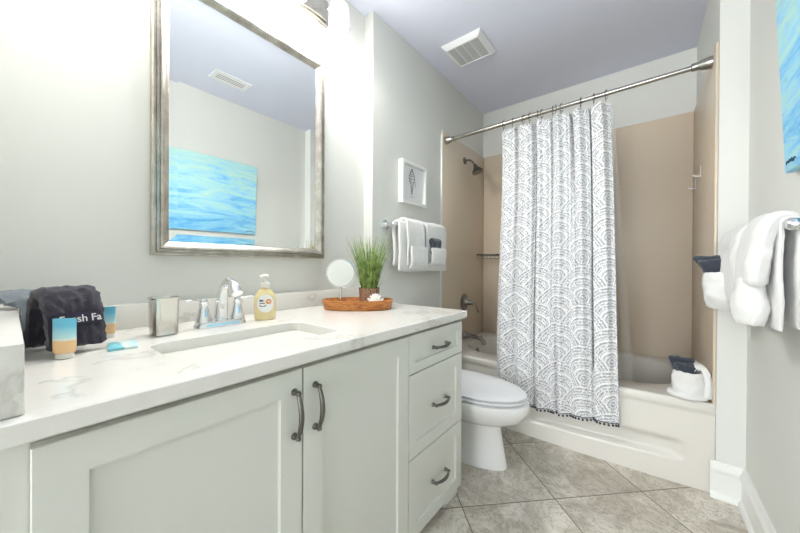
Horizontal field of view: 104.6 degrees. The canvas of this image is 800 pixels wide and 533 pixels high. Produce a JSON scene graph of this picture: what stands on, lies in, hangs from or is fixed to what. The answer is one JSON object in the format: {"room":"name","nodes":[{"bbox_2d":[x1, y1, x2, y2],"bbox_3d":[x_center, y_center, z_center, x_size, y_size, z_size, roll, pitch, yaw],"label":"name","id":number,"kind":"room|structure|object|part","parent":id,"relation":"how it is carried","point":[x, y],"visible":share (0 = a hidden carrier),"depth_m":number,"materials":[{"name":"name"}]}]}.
{"room":"bathroom","nodes":[
{"label":"bathroom","id":0,"kind":"room"},
{"bbox_2d":[0,0,364,311],"bbox_3d":[-2.032,-0.215,-0.356,0.100,2.556,5.719,1,0,38],"label":"wall","id":1,"kind":"structure","parent":0,"point":[75,74],"depth_m":0.97,"materials":[{"name":"paint"}]},
{"bbox_2d":[104,287,359,329],"bbox_3d":[-0.616,0.161,1.338,0.020,0.078,1.305,1,0,38],"label":"backsplash","id":2,"kind":"structure","parent":1,"relation":"attached to","point":[128,316],"depth_m":1.24,"materials":[{"name":"white stone"}]},
{"bbox_2d":[150,0,324,258],"bbox_3d":[-0.615,-0.541,1.320,0.034,1.003,0.712,1,0,38],"label":"wall mirror","id":3,"kind":"object","parent":1,"relation":"attached to","point":[237,108],"visible":1,"depth_m":1.24,"materials":[{"name":"silver metal"}]},
{"bbox_2d":[289,0,348,33],"bbox_3d":[-0.554,-1.284,1.283,0.165,0.186,0.816,1,0,38],"label":"vanity light","id":4,"kind":"object","parent":1,"relation":"attached to","point":[318,10],"visible":1,"depth_m":1.53,"materials":[{"name":"glass"}]},
{"bbox_3d":[-0.453,-1.248,1.355,0.096,0.114,0.096,1,0,38],"label":"lamp shade","id":5,"kind":"part","parent":4,"relation":"part of","materials":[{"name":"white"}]},
{"bbox_3d":[-0.614,-1.314,1.316,0.029,0.127,0.762,1,0,38],"label":"plate","id":6,"kind":"part","parent":4,"relation":"part of","materials":[{"name":"metal"}]},
{"bbox_3d":[-0.304,-1.248,1.544,0.096,0.114,0.096,1,0,38],"label":"lamp shade","id":7,"kind":"part","parent":4,"relation":"part of","materials":[{"name":"white glass"}]},
{"bbox_2d":[364,11,482,307],"bbox_3d":[0.289,-0.217,2.518,0.170,2.556,1.668,1,0,38],"label":"wall","id":8,"kind":"structure","parent":0,"point":[408,103],"depth_m":2.01,"materials":[{"name":"paint"}]},
{"bbox_2d":[382,220,397,229],"bbox_3d":[0.127,-0.256,2.107,0.084,0.060,0.660,1,0,38],"label":"towel bar","id":9,"kind":"object","parent":8,"relation":"attached to","point":[385,224],"visible":0.51,"depth_m":1.87,"materials":[{"name":"silver metal"}]},
{"bbox_2d":[399,217,427,268],"bbox_3d":[0.079,-0.146,1.977,0.137,0.323,0.191,1,0,38],"label":"hand towel","id":10,"kind":"object","parent":9,"relation":"hanging from","point":[417,253],"visible":0.82,"depth_m":1.93,"materials":[{"name":"white fabric"}]},
{"bbox_2d":[392,219,446,271],"bbox_3d":[0.148,-0.129,2.090,0.074,0.325,0.558,1,0,38],"label":"bath towel","id":11,"kind":"object","parent":9,"relation":"hanging from","point":[399,249],"visible":0.24,"depth_m":1.89,"materials":[{"name":"white fabric"}]},
{"bbox_2d":[421,221,445,268],"bbox_3d":[0.235,-0.144,2.161,0.157,0.323,0.258,1,0,38],"label":"hand towel","id":12,"kind":"object","parent":9,"relation":"hanging from","point":[437,260],"visible":0.75,"depth_m":2.10,"materials":[{"name":"white fabric"}]},
{"bbox_2d":[429,238,441,255],"bbox_3d":[0.235,-0.126,2.087,0.047,0.121,0.120,1,0,38],"label":"washcloth","id":13,"kind":"object","parent":12,"relation":"in","point":[433,243],"visible":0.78,"depth_m":2.06,"materials":[{"name":"blue fabric"}]},
{"bbox_2d":[398,158,426,207],"bbox_3d":[0.091,-0.555,2.098,0.035,0.279,0.278,1,0,38],"label":"framed print","id":14,"kind":"object","parent":8,"relation":"attached to","point":[412,176],"visible":1,"depth_m":2.09,"materials":[{"name":"paint"}]},
{"bbox_2d":[347,0,707,113],"bbox_3d":[-0.808,-1.527,-0.262,1.883,0.080,7.387,1,0,38],"label":"ceiling","id":15,"kind":"structure","parent":0,"point":[542,47],"depth_m":2.00,"materials":[{"name":"paint"}]},
{"bbox_2d":[441,28,495,67],"bbox_3d":[0.470,-1.476,2.118,0.278,0.031,0.262,1,0,38],"label":"exhaust fan","id":16,"kind":"object","parent":15,"relation":"attached to","point":[473,46],"visible":1,"depth_m":2.08,"materials":[{"name":"white plastic"}]},
{"bbox_2d":[448,38,488,65],"bbox_3d":[0.470,-1.469,2.118,0.208,0.010,0.193,1,0,38],"label":"grille","id":17,"kind":"object","parent":16,"relation":"attached to","point":[470,50],"depth_m":2.11,"materials":[{"name":"white plastic"}]},
{"bbox_2d":[420,427,747,532],"bbox_3d":[-0.822,1.109,-0.249,1.883,0.080,7.387,1,0,38],"label":"floor","id":18,"kind":"structure","parent":0,"point":[544,487],"depth_m":1.40,"materials":[{"name":"tile"}]},
{"bbox_2d":[0,320,461,532],"bbox_3d":[-0.370,0.649,1.111,0.694,0.832,1.342,1,0,38],"label":"vanity cabinet","id":19,"kind":"object","parent":18,"relation":"on","point":[366,439],"visible":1,"depth_m":0.73,"materials":[{"name":"paint"}]},
{"bbox_3d":[-0.388,0.635,0.609,0.022,0.763,0.436,1,0,38],"label":"door","id":20,"kind":"part","parent":19,"relation":"part of","materials":[{"name":"paint"}]},
{"bbox_2d":[0,303,466,449],"bbox_3d":[-0.373,0.218,1.117,0.678,0.030,1.349,1,0,38],"label":"countertop","id":21,"kind":"structure","parent":19,"relation":"on","point":[95,385],"depth_m":0.67,"materials":[{"name":"white stone"}]},
{"bbox_2d":[0,305,24,419],"bbox_3d":[-0.787,0.153,0.612,0.652,0.098,0.044,1,0,38],"label":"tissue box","id":22,"kind":"object","parent":21,"relation":"on","point":[12,347],"visible":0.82,"depth_m":0.42,"materials":[{"name":"white stone"}]},
{"bbox_2d":[0,289,44,348],"bbox_3d":[-0.922,0.124,0.777,0.159,0.138,0.126,1,0,38],"label":"towel","id":23,"kind":"object","parent":21,"relation":"on","point":[18,298],"visible":0.33,"depth_m":0.73,"materials":[{"name":"grey fabric"}]},
{"bbox_2d":[52,318,76,358],"bbox_3d":[-0.743,0.159,0.686,0.032,0.088,0.036,1,0,38],"label":"tube","id":24,"kind":"object","parent":21,"relation":"on","point":[64,330],"visible":1,"depth_m":0.68,"materials":[{"name":"blue plastic"}]},
{"bbox_2d":[23,285,106,351],"bbox_3d":[-0.804,0.118,0.747,0.132,0.146,0.112,0,0,22],"label":"towel","id":25,"kind":"object","parent":21,"relation":"on","point":[84,303],"visible":0.84,"depth_m":0.72,"materials":[{"name":"grey fabric"}]},
{"bbox_2d":[104,306,115,337],"bbox_3d":[-0.827,0.157,0.876,0.030,0.088,0.032,1,0,38],"label":"tube","id":26,"kind":"object","parent":21,"relation":"on","point":[109,312],"visible":0.56,"depth_m":0.87,"materials":[{"name":"blue plastic"}]},
{"bbox_2d":[107,339,137,351],"bbox_3d":[-0.702,0.199,0.783,0.056,0.006,0.084,0,0,-43],"label":"packet","id":27,"kind":"object","parent":21,"relation":"on","point":[128,344],"visible":1,"depth_m":0.77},
{"bbox_2d":[147,295,179,336],"bbox_3d":[-0.704,0.146,0.922,0.075,0.112,0.075,1,0,38],"label":"tumbler","id":28,"kind":"object","parent":21,"relation":"on","point":[163,311],"visible":1,"depth_m":0.90,"materials":[{"name":"silver metal"}]},
{"bbox_2d":[183,277,255,328],"bbox_3d":[-0.601,0.118,1.047,0.173,0.166,0.172,0,0,-9],"label":"faucet","id":29,"kind":"object","parent":21,"relation":"on","point":[203,320],"visible":1,"depth_m":1.04,"materials":[{"name":"silver metal"}]},
{"bbox_3d":[-0.659,0.111,0.992,0.012,0.013,0.063,0,0,23],"label":"lever","id":30,"kind":"part","parent":29,"relation":"part of","materials":[{"name":"silver metal"}]},
{"bbox_3d":[-0.615,0.192,1.064,0.064,0.020,0.164,1,0,38],"label":"plate","id":31,"kind":"part","parent":29,"relation":"part of","materials":[{"name":"silver metal"}]},
{"bbox_3d":[-0.570,0.110,1.028,0.157,0.149,0.044,1,0,38],"label":"spout","id":32,"kind":"part","parent":29,"relation":"part of","materials":[{"name":"silver metal"}]},
{"bbox_2d":[254,274,275,319],"bbox_3d":[-0.514,0.115,1.180,0.055,0.172,0.071,1,0,38],"label":"soap dispenser","id":33,"kind":"object","parent":21,"relation":"on","point":[265,299],"visible":1,"depth_m":1.16,"materials":[{"name":"yellow plastic"}]},
{"bbox_2d":[322,297,392,310],"bbox_3d":[-0.201,0.179,1.480,0.336,0.046,0.194,0,0,-4],"label":"tray","id":34,"kind":"object","parent":21,"relation":"on","point":[347,303],"visible":0.94,"depth_m":1.40,"materials":[{"name":"brown wood"}]},
{"bbox_2d":[326,259,354,300],"bbox_3d":[-0.281,0.078,1.456,0.127,0.230,0.064,0,0,-39],"label":"makeup mirror","id":35,"kind":"object","parent":34,"relation":"in","point":[340,273],"visible":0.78,"depth_m":1.45,"materials":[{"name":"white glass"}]},
{"bbox_3d":[-0.280,0.139,1.457,0.015,0.101,0.016,1,0,38],"label":"stem","id":36,"kind":"part","parent":35,"relation":"part of","materials":[{"name":"silver metal"}]},
{"bbox_3d":[-0.277,0.030,1.450,0.124,0.124,0.003,0,0,-18],"label":"glass","id":37,"kind":"part","parent":35,"relation":"part of","materials":[{"name":"white mirror"}]},
{"bbox_2d":[346,235,393,300],"bbox_3d":[-0.154,0.017,1.533,0.270,0.352,0.257,0,0,9],"label":"potted grass","id":38,"kind":"object","parent":34,"relation":"on","point":[369,269],"depth_m":1.50,"materials":[{"name":"green plant"}]},
{"bbox_2d":[359,287,379,300],"bbox_3d":[-0.152,0.149,1.530,0.104,0.088,0.104,1,0,38],"label":"pot","id":39,"kind":"object","parent":38,"relation":"attached to","point":[364,292],"depth_m":1.49,"materials":[{"name":"brown ceramic"}]},
{"bbox_2d":[367,293,383,300],"bbox_3d":[-0.115,0.159,1.447,0.076,0.067,0.069,1,0,38],"label":"seashell","id":40,"kind":"object","parent":34,"relation":"in","point":[375,297],"visible":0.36,"depth_m":1.43,"materials":[{"name":"white"}]},
{"bbox_3d":[-0.243,0.359,0.741,0.039,0.125,0.017,1,0,38],"label":"handle","id":41,"kind":"part","parent":19,"relation":"part of","materials":[{"name":"grey metal"}]},
{"bbox_3d":[-0.205,0.359,0.789,0.039,0.125,0.017,1,0,38],"label":"handle","id":42,"kind":"part","parent":19,"relation":"part of","materials":[{"name":"grey metal"}]},
{"bbox_3d":[-0.114,0.635,0.955,0.022,0.763,0.440,1,0,38],"label":"door","id":43,"kind":"part","parent":19,"relation":"part of","materials":[{"name":"paint"}]},
{"bbox_3d":[0.153,0.325,1.289,0.022,0.142,0.410,1,0,38],"label":"drawer","id":44,"kind":"part","parent":19,"relation":"part of","materials":[{"name":"paint"}]},
{"bbox_3d":[0.151,0.865,1.292,0.022,0.303,0.410,1,0,38],"label":"drawer","id":45,"kind":"part","parent":19,"relation":"part of","materials":[{"name":"paint"}]},
{"bbox_3d":[0.152,0.554,1.290,0.022,0.310,0.410,1,0,38],"label":"drawer","id":46,"kind":"part","parent":19,"relation":"part of","materials":[{"name":"paint"}]},
{"bbox_3d":[0.177,0.869,1.277,0.038,0.017,0.117,1,0,38],"label":"handle","id":47,"kind":"part","parent":19,"relation":"part of","materials":[{"name":"grey metal"}]},
{"bbox_3d":[0.178,0.557,1.275,0.038,0.017,0.117,1,0,38],"label":"handle","id":48,"kind":"part","parent":19,"relation":"part of","materials":[{"name":"grey metal"}]},
{"bbox_3d":[0.180,0.325,1.274,0.038,0.017,0.117,1,0,38],"label":"handle","id":49,"kind":"part","parent":19,"relation":"part of","materials":[{"name":"grey metal"}]},
{"bbox_2d":[461,369,529,470],"bbox_3d":[0.342,0.686,1.806,0.794,0.756,0.470,1,0,38],"label":"toilet","id":50,"kind":"object","parent":18,"relation":"on","point":[489,403],"visible":0.32,"depth_m":1.62,"materials":[{"name":"ceramic"}]},
{"bbox_3d":[0.416,0.687,1.748,0.577,0.019,0.378,1,0,38],"label":"seat","id":51,"kind":"part","parent":50,"relation":"part of","materials":[{"name":"white plastic"}]},
{"bbox_3d":[0.415,0.664,1.748,0.575,0.025,0.376,1,0,38],"label":"lid","id":52,"kind":"part","parent":50,"relation":"part of","materials":[{"name":"white plastic"}]},
{"bbox_3d":[0.378,0.881,1.778,0.702,0.368,0.386,1,0,38],"label":"bowl","id":53,"kind":"part","parent":50,"relation":"part of","materials":[{"name":"ceramic"}]},
{"bbox_2d":[461,331,715,491],"bbox_3d":[1.132,0.855,2.234,1.516,0.424,0.866,1,0,38],"label":"bathtub","id":54,"kind":"object","parent":18,"relation":"on","point":[661,434],"visible":0.4,"depth_m":1.64,"materials":[{"name":"ceramic"}]},
{"bbox_2d":[461,331,711,402],"bbox_3d":[1.138,0.821,2.242,1.516,0.355,0.845,1,0,38],"label":"basin","id":55,"kind":"object","parent":54,"relation":"in","point":[641,378],"depth_m":2.14,"materials":[{"name":"ceramic"}]},
{"bbox_2d":[666,360,712,401],"bbox_3d":[1.442,0.558,1.548,0.166,0.174,0.165,1,0,38],"label":"hand towel","id":56,"kind":"object","parent":54,"relation":"on","point":[693,387],"visible":0.82,"depth_m":1.49,"materials":[{"name":"white fabric"}]},
{"bbox_2d":[668,355,700,373],"bbox_3d":[1.416,0.508,1.543,0.105,0.108,0.094,0,0,24],"label":"washcloth","id":57,"kind":"object","parent":56,"relation":"in","point":[682,364],"visible":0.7,"depth_m":1.52,"materials":[{"name":"fabric"}]},
{"bbox_2d":[483,47,696,157],"bbox_3d":[1.514,-0.211,2.548,1.713,2.556,0.100,1,0,38],"label":"wall","id":58,"kind":"structure","parent":0,"point":[675,95],"depth_m":2.33,"materials":[{"name":"paint"}]},
{"bbox_2d":[440,42,718,403],"bbox_3d":[1.147,-0.207,2.242,1.517,1.698,0.832,1,0,38],"label":"tub surround","id":59,"kind":"object","parent":58,"relation":"attached to","point":[661,224],"visible":0.71,"depth_m":2.25,"materials":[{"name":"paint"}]},
{"bbox_3d":[0.321,-0.196,2.409,0.014,1.665,0.010,1,0,38],"label":"edge trim","id":60,"kind":"part","parent":59,"relation":"part of","materials":[{"name":"paint"}]},
{"bbox_3d":[0.569,-0.212,2.725,0.012,1.698,0.794,1,0,38],"label":"panel","id":61,"kind":"part","parent":59,"relation":"part of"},
{"bbox_2d":[460,294,478,312],"bbox_3d":[0.617,0.316,2.670,0.136,0.157,0.150,1,0,38],"label":"tub valve","id":62,"kind":"object","parent":59,"relation":"attached to","point":[464,302],"visible":1,"depth_m":2.67,"materials":[{"name":"silver metal"}]},
{"bbox_3d":[0.632,0.342,2.658,0.096,0.106,0.048,1,0,38],"label":"lever","id":63,"kind":"part","parent":62,"relation":"part of","materials":[{"name":"silver metal"}]},
{"bbox_2d":[463,157,482,174],"bbox_3d":[0.631,-0.869,2.654,0.163,0.171,0.094,1,0,38],"label":"shower","id":64,"kind":"object","parent":59,"relation":"attached to","point":[477,170],"visible":1,"depth_m":2.63,"materials":[{"name":"silver metal"}]},
{"bbox_3d":[0.607,-0.906,2.670,0.105,0.097,0.064,1,0,38],"label":"arm","id":65,"kind":"part","parent":64,"relation":"part of","materials":[{"name":"silver metal"}]},
{"bbox_2d":[463,331,485,344],"bbox_3d":[0.644,0.615,2.654,0.204,0.095,0.066,1,0,38],"label":"tub spout","id":66,"kind":"object","parent":59,"relation":"attached to","point":[465,334],"visible":1,"depth_m":2.65,"materials":[{"name":"silver metal"}]},
{"bbox_2d":[476,254,499,258],"bbox_3d":[0.847,-0.097,2.895,0.223,0.047,0.156,1,0,38],"label":"corner shelf","id":67,"kind":"object","parent":59,"relation":"attached to","point":[478,255],"visible":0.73,"depth_m":2.87,"materials":[{"name":"silver metal"}]},
{"bbox_2d":[444,55,713,144],"bbox_3d":[0.946,-0.997,1.980,1.492,0.080,0.060,1,0,38],"label":"shower rod","id":68,"kind":"object","parent":59,"relation":"attached to","point":[707,63],"visible":0.99,"depth_m":1.79,"materials":[{"name":"metal"}]},
{"bbox_3d":[0.631,-0.994,2.230,0.687,0.037,0.029,1,0,38],"label":"rod","id":69,"kind":"part","parent":68,"relation":"part of","materials":[{"name":"metal"}]},
{"bbox_3d":[1.212,-0.999,1.770,0.815,0.037,0.025,1,0,38],"label":"rod","id":70,"kind":"part","parent":68,"relation":"part of","materials":[{"name":"metal"}]},
{"label":"curtain ring","id":71,"kind":"object","parent":68,"relation":"hanging from","visible":0},
{"bbox_2d":[497,101,619,426],"bbox_3d":[0.950,-0.038,1.922,0.710,1.834,0.282,1,0,38],"label":"shower curtain","id":72,"kind":"object","parent":71,"relation":"hanging from","point":[557,316],"visible":0.93,"depth_m":1.85,"materials":[{"name":"fabric"}]},
{"bbox_3d":[0.894,0.846,1.830,0.662,0.036,0.045,0,0,37],"label":"hem trim","id":73,"kind":"part","parent":72,"relation":"part of","materials":[{"name":"grey fabric"}]},
{"bbox_3d":[1.402,-0.207,2.564,1.493,1.698,0.012,1,0,38],"label":"panel","id":74,"kind":"part","parent":59,"relation":"part of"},
{"bbox_3d":[1.738,-0.202,1.775,0.012,1.698,0.832,1,0,38],"label":"panel","id":75,"kind":"part","parent":59,"relation":"part of","materials":[{"name":"white plastic"}]},
{"bbox_2d":[696,0,749,468],"bbox_3d":[1.818,-0.205,1.709,0.195,2.556,0.837,1,0,38],"label":"wall","id":76,"kind":"structure","parent":0,"point":[725,22],"depth_m":1.42,"materials":[{"name":"paint"}]},
{"bbox_2d":[746,0,799,532],"bbox_3d":[-0.407,-0.203,-1.177,0.100,2.556,6.450,1,0,38],"label":"wall","id":77,"kind":"structure","parent":0,"point":[773,355],"depth_m":1.14,"materials":[{"name":"paint"}]},
{"bbox_2d":[709,459,776,532],"bbox_3d":[-0.495,0.992,-1.100,0.114,0.165,6.440,1,0,38],"label":"baseboard","id":78,"kind":"structure","parent":77,"relation":"attached to","point":[728,483],"depth_m":1.38,"materials":[{"name":"paint"}]},
{"bbox_2d":[775,0,799,172],"bbox_3d":[0.852,-0.607,0.535,0.049,0.645,1.058,1,0,38],"label":"canvas painting","id":79,"kind":"object","parent":77,"relation":"attached to","point":[787,11],"visible":1,"depth_m":0.89},
{"bbox_2d":[782,217,799,230],"bbox_3d":[1.290,-0.117,1.093,0.055,0.060,0.705,1,0,38],"label":"towel bar","id":80,"kind":"object","parent":77,"relation":"attached to","point":[793,223],"visible":0.28,"depth_m":0.84,"materials":[{"name":"silver metal"}]},
{"bbox_2d":[701,222,749,310],"bbox_3d":[1.313,0.006,1.222,0.167,0.346,0.308,1,0,38],"label":"hand towel","id":81,"kind":"object","parent":80,"relation":"hanging from","point":[718,289],"visible":0.54,"depth_m":1.22,"materials":[{"name":"white fabric"}]},
{"bbox_2d":[693,255,720,273],"bbox_3d":[1.332,0.011,1.308,0.129,0.130,0.103,1,0,38],"label":"washcloth","id":82,"kind":"object","parent":81,"relation":"in","point":[707,263],"visible":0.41,"depth_m":1.30,"materials":[{"name":"blue fabric"}]},
{"bbox_2d":[729,211,799,325],"bbox_3d":[1.131,0.012,0.961,0.137,0.347,0.199,1,0,38],"label":"hand towel","id":83,"kind":"object","parent":80,"relation":"hanging from","point":[749,305],"visible":0.88,"depth_m":0.93,"materials":[{"name":"white fabric"}]},
{"bbox_2d":[764,217,799,329],"bbox_3d":[1.262,0.020,1.079,0.056,0.333,0.550,1,0,38],"label":"bath towel","id":84,"kind":"object","parent":80,"relation":"hanging from","point":[783,286],"visible":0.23,"depth_m":0.89,"materials":[{"name":"white fabric"}]}
]}

